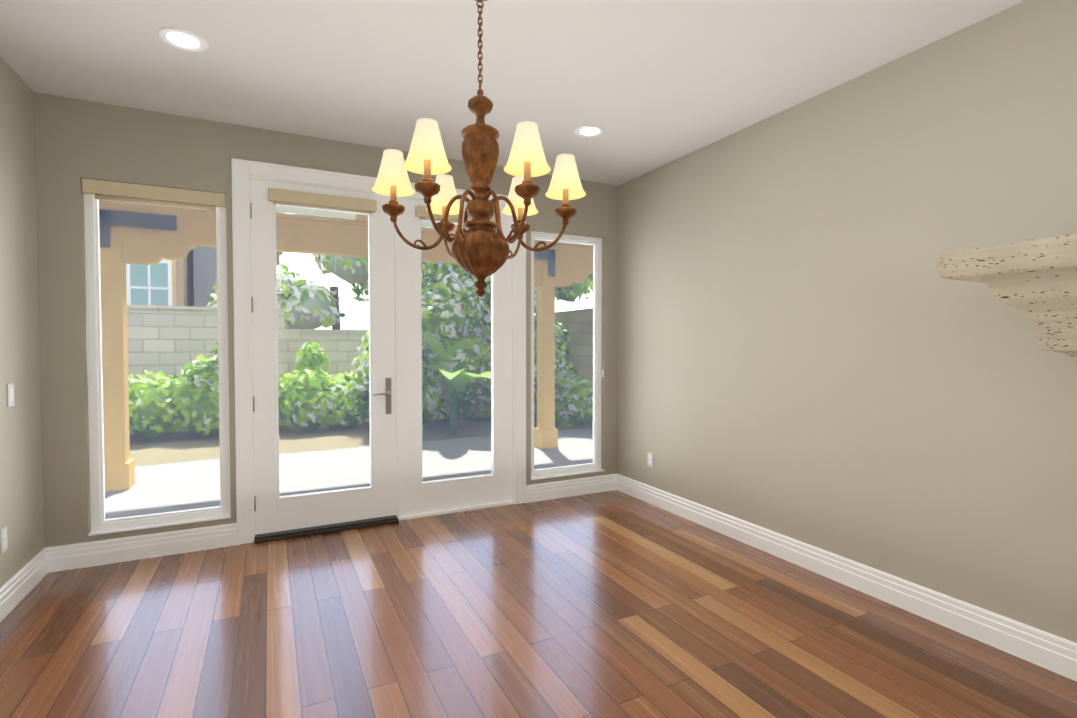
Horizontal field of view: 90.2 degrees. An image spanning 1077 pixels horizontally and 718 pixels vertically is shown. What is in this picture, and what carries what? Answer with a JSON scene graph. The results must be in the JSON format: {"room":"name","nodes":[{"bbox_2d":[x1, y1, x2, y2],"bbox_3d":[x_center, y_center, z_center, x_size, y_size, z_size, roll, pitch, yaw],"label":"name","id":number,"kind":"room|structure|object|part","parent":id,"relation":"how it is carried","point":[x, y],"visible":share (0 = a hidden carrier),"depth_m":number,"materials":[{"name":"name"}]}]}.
{"room":"empty dining room","nodes":[
{"label":"empty dining room","id":0,"kind":"room"},
{"bbox_2d":[0,56,44,587],"bbox_3d":[-1.424,-0.059,0.048,0.160,2.740,6.680,-1,2,-27],"label":"wall","id":1,"kind":"structure","parent":0,"point":[21,496],"depth_m":2.82,"materials":[{"name":"beige paint"}]},
{"bbox_2d":[0,526,7,553],"bbox_3d":[-2.610,0.884,2.622,0.006,0.115,0.070,-1,2,-27],"label":"outlet","id":2,"kind":"object","parent":1,"relation":"attached to","point":[2,532],"visible":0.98,"depth_m":2.61,"materials":[{"name":"white plastic"}]},
{"bbox_2d":[3,532,6,547],"bbox_3d":[-2.609,0.884,2.622,0.008,0.068,0.034,-1,2,-27],"label":"socket","id":3,"kind":"object","parent":2,"relation":"attached to","point":[4,542],"visible":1,"depth_m":2.62,"materials":[{"name":"white plastic"}]},
{"bbox_2d":[7,383,14,406],"bbox_3d":[-2.664,0.181,2.711,0.006,0.115,0.070,-1,2,-27],"label":"light switch","id":4,"kind":"object","parent":1,"relation":"attached to","point":[9,387],"visible":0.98,"depth_m":2.69,"materials":[{"name":"white plastic"}]},
{"bbox_2d":[10,388,12,401],"bbox_3d":[-2.663,0.181,2.711,0.008,0.066,0.033,-1,2,-27],"label":"switch rocker","id":5,"kind":"object","parent":4,"relation":"attached to","point":[11,394],"visible":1,"depth_m":2.71,"materials":[{"name":"white plastic"}]},
{"bbox_2d":[0,547,51,621],"bbox_3d":[-1.344,1.238,0.122,0.020,0.142,6.680,-1,2,-27],"label":"baseboard","id":6,"kind":"structure","parent":1,"relation":"attached to","point":[16,588],"depth_m":2.80,"materials":[{"name":"white wood"}]},
{"bbox_2d":[34,92,617,547],"bbox_3d":[-1.104,-0.163,4.034,4.310,2.740,0.160,-1,2,-27],"label":"wall","id":7,"kind":"structure","parent":0,"point":[76,140],"depth_m":3.23,"materials":[{"name":"beige paint"}]},
{"bbox_2d":[52,523,236,571],"bbox_3d":[-2.400,1.155,3.317,0.940,0.142,0.020,-1,2,-27],"label":"baseboard","id":8,"kind":"structure","parent":7,"relation":"attached to","point":[95,553],"depth_m":3.29,"materials":[{"name":"white wood"}]},
{"bbox_2d":[83,193,230,535],"bbox_3d":[-2.367,-0.011,3.372,0.735,2.110,0.127,-1,2,-27],"label":"window","id":9,"kind":"structure","parent":7,"relation":"in","point":[101,524],"depth_m":3.33,"materials":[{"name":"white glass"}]},
{"bbox_3d":[-2.663,-0.391,3.170,0.021,1.160,0.016,-1,2,-27],"label":"blind cord","id":10,"kind":"part","parent":9,"relation":"part of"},
{"bbox_2d":[82,178,225,210],"bbox_3d":[-2.353,-1.007,3.317,0.727,0.111,0.047,-1,2,-27],"label":"blind valance","id":11,"kind":"object","parent":9,"relation":"attached to","point":[141,194],"visible":0.96,"depth_m":3.29,"materials":[{"name":"fabric"}]},
{"bbox_2d":[231,158,525,544],"bbox_3d":[-1.078,-0.050,4.033,2.095,2.514,0.230,-1,2,-27],"label":"door unit","id":12,"kind":"structure","parent":7,"relation":"in","point":[397,490],"depth_m":3.93,"materials":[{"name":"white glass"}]},
{"bbox_3d":[-1.769,-0.253,3.628,0.014,1.598,0.014,-1,2,-27],"label":"blind cord","id":13,"kind":"part","parent":12,"relation":"part of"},
{"bbox_3d":[-1.510,-0.052,3.802,0.622,2.012,0.006,-1,2,-27],"label":"glass","id":14,"kind":"part","parent":12,"relation":"part of","materials":[{"name":"clear glass"}]},
{"bbox_3d":[-0.889,-0.257,4.077,0.014,1.612,0.014,-1,2,-27],"label":"sidelight blind cord","id":15,"kind":"part","parent":12,"relation":"part of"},
{"bbox_3d":[-0.663,1.190,4.290,0.949,0.021,0.160,-1,2,-27],"label":"sidelight sill","id":16,"kind":"part","parent":12,"relation":"part of","materials":[{"name":"white wood"}]},
{"bbox_3d":[-0.639,-0.057,4.246,0.601,2.026,0.006,-1,2,-27],"label":"sidelight glass","id":17,"kind":"part","parent":12,"relation":"part of","materials":[{"name":"clear glass"}]},
{"bbox_2d":[531,231,604,479],"bbox_3d":[0.240,-0.035,4.680,0.730,2.090,0.127,-1,2,-27],"label":"window","id":18,"kind":"structure","parent":7,"relation":"in","point":[569,470],"depth_m":4.76,"materials":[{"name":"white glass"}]},
{"bbox_2d":[526,474,615,502],"bbox_3d":[0.291,1.120,4.667,0.897,0.142,0.020,-1,2,-27],"label":"baseboard","id":19,"kind":"structure","parent":7,"relation":"attached to","point":[581,486],"depth_m":4.65,"materials":[{"name":"white wood"}]},
{"bbox_2d":[0,0,1024,185],"bbox_3d":[0.430,-1.528,0.941,4.310,0.150,7.000,-1,2,-27],"label":"ceiling","id":20,"kind":"structure","parent":0,"point":[648,85],"depth_m":2.71,"materials":[{"name":"paint"}]},
{"bbox_2d":[157,27,207,51],"bbox_3d":[-1.661,-1.490,2.511,0.200,0.007,0.200,-1,2,-27],"label":"recessed light","id":21,"kind":"object","parent":20,"relation":"in","point":[182,39],"visible":1,"depth_m":2.50,"materials":[{"name":"beige"}]},
{"bbox_2d":[372,0,585,296],"bbox_3d":[-0.233,-0.867,2.158,0.803,1.235,0.849,-1,2,-27],"label":"chandelier","id":22,"kind":"object","parent":20,"relation":"hanging from","point":[480,250],"visible":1,"depth_m":2.11,"materials":[{"name":"brown wood"}]},
{"bbox_3d":[-0.578,-0.745,2.136,0.165,0.153,0.165,-1,2,-27],"label":"lamp shade","id":23,"kind":"part","parent":22,"relation":"part of","materials":[{"name":"beige fabric"}]},
{"bbox_3d":[-0.383,-0.737,1.851,0.165,0.153,0.165,-1,2,-27],"label":"lamp shade","id":24,"kind":"part","parent":22,"relation":"part of","materials":[{"name":"beige fabric"}]},
{"bbox_3d":[-0.428,-0.753,2.446,0.165,0.153,0.165,-1,2,-27],"label":"lamp shade","id":25,"kind":"part","parent":22,"relation":"part of","materials":[{"name":"beige fabric"}]},
{"bbox_3d":[-0.233,-1.248,2.148,0.020,0.331,0.021,-1,2,-27],"label":"chain","id":26,"kind":"part","parent":22,"relation":"part of","materials":[{"name":"brown metal"}]},
{"bbox_3d":[-0.084,-0.753,2.472,0.165,0.153,0.165,-1,2,-27],"label":"lamp shade","id":27,"kind":"part","parent":22,"relation":"part of","materials":[{"name":"beige fabric"}]},
{"bbox_3d":[-0.039,-0.738,1.876,0.165,0.153,0.165,-1,2,-27],"label":"lamp shade","id":28,"kind":"part","parent":22,"relation":"part of","materials":[{"name":"beige fabric"}]},
{"bbox_3d":[0.111,-0.746,2.187,0.165,0.153,0.165,-1,2,-27],"label":"lamp shade","id":29,"kind":"part","parent":22,"relation":"part of","materials":[{"name":"beige fabric"}]},
{"bbox_2d":[575,125,604,136],"bbox_3d":[0.341,-1.518,3.583,0.200,0.007,0.200,-1,2,-27],"label":"recessed light","id":30,"kind":"object","parent":20,"relation":"in","point":[589,131],"visible":1,"depth_m":3.57,"materials":[{"name":"beige"}]},
{"bbox_2d":[0,490,1076,717],"bbox_3d":[0.430,1.346,1.016,4.310,0.120,7.000,-1,2,-27],"label":"floor","id":31,"kind":"structure","parent":0,"point":[613,604],"depth_m":2.43,"materials":[{"name":"brown wood"}]},
{"bbox_2d":[617,0,1076,642],"bbox_3d":[2.285,-0.108,1.909,0.160,2.740,6.680,-1,2,-27],"label":"wall","id":32,"kind":"structure","parent":0,"point":[815,348],"depth_m":2.76,"materials":[{"name":"beige paint"}]},
{"bbox_2d":[647,452,652,466],"bbox_3d":[0.927,0.836,4.453,0.006,0.115,0.070,-1,2,-27],"label":"outlet","id":33,"kind":"object","parent":32,"relation":"attached to","point":[648,459],"visible":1,"depth_m":4.45,"materials":[{"name":"white plastic"}]},
{"bbox_2d":[616,474,1076,681],"bbox_3d":[2.204,1.192,1.903,0.020,0.142,6.680,-1,2,-27],"label":"baseboard","id":34,"kind":"structure","parent":32,"relation":"attached to","point":[1048,651],"depth_m":2.72,"materials":[{"name":"white wood"}]},
{"bbox_2d":[936,234,1076,358],"bbox_3d":[2.396,0.442,1.058,0.413,1.685,2.724,-1,2,-27],"label":"fireplace mantel","id":35,"kind":"object","parent":32,"relation":"attached to","point":[1035,280],"visible":1,"depth_m":1.96,"materials":[{"name":"stone"}]},
{"label":"outside","id":36,"kind":"structure","parent":0,"visible":0},
{"bbox_2d":[99,200,592,518],"bbox_3d":[-10.011,-3.058,30.789,70.000,7.663,55.748,-1,2,-27],"label":"garden","id":37,"kind":"object","parent":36,"point":[290,293],"depth_m":7.72,"materials":[{"name":"green plant"}]},
{"bbox_3d":[-1.310,0.753,8.252,0.155,0.815,0.150,-1,2,-27],"label":"tree banana stem","id":38,"kind":"part","parent":37,"relation":"part of","materials":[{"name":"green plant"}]}
]}

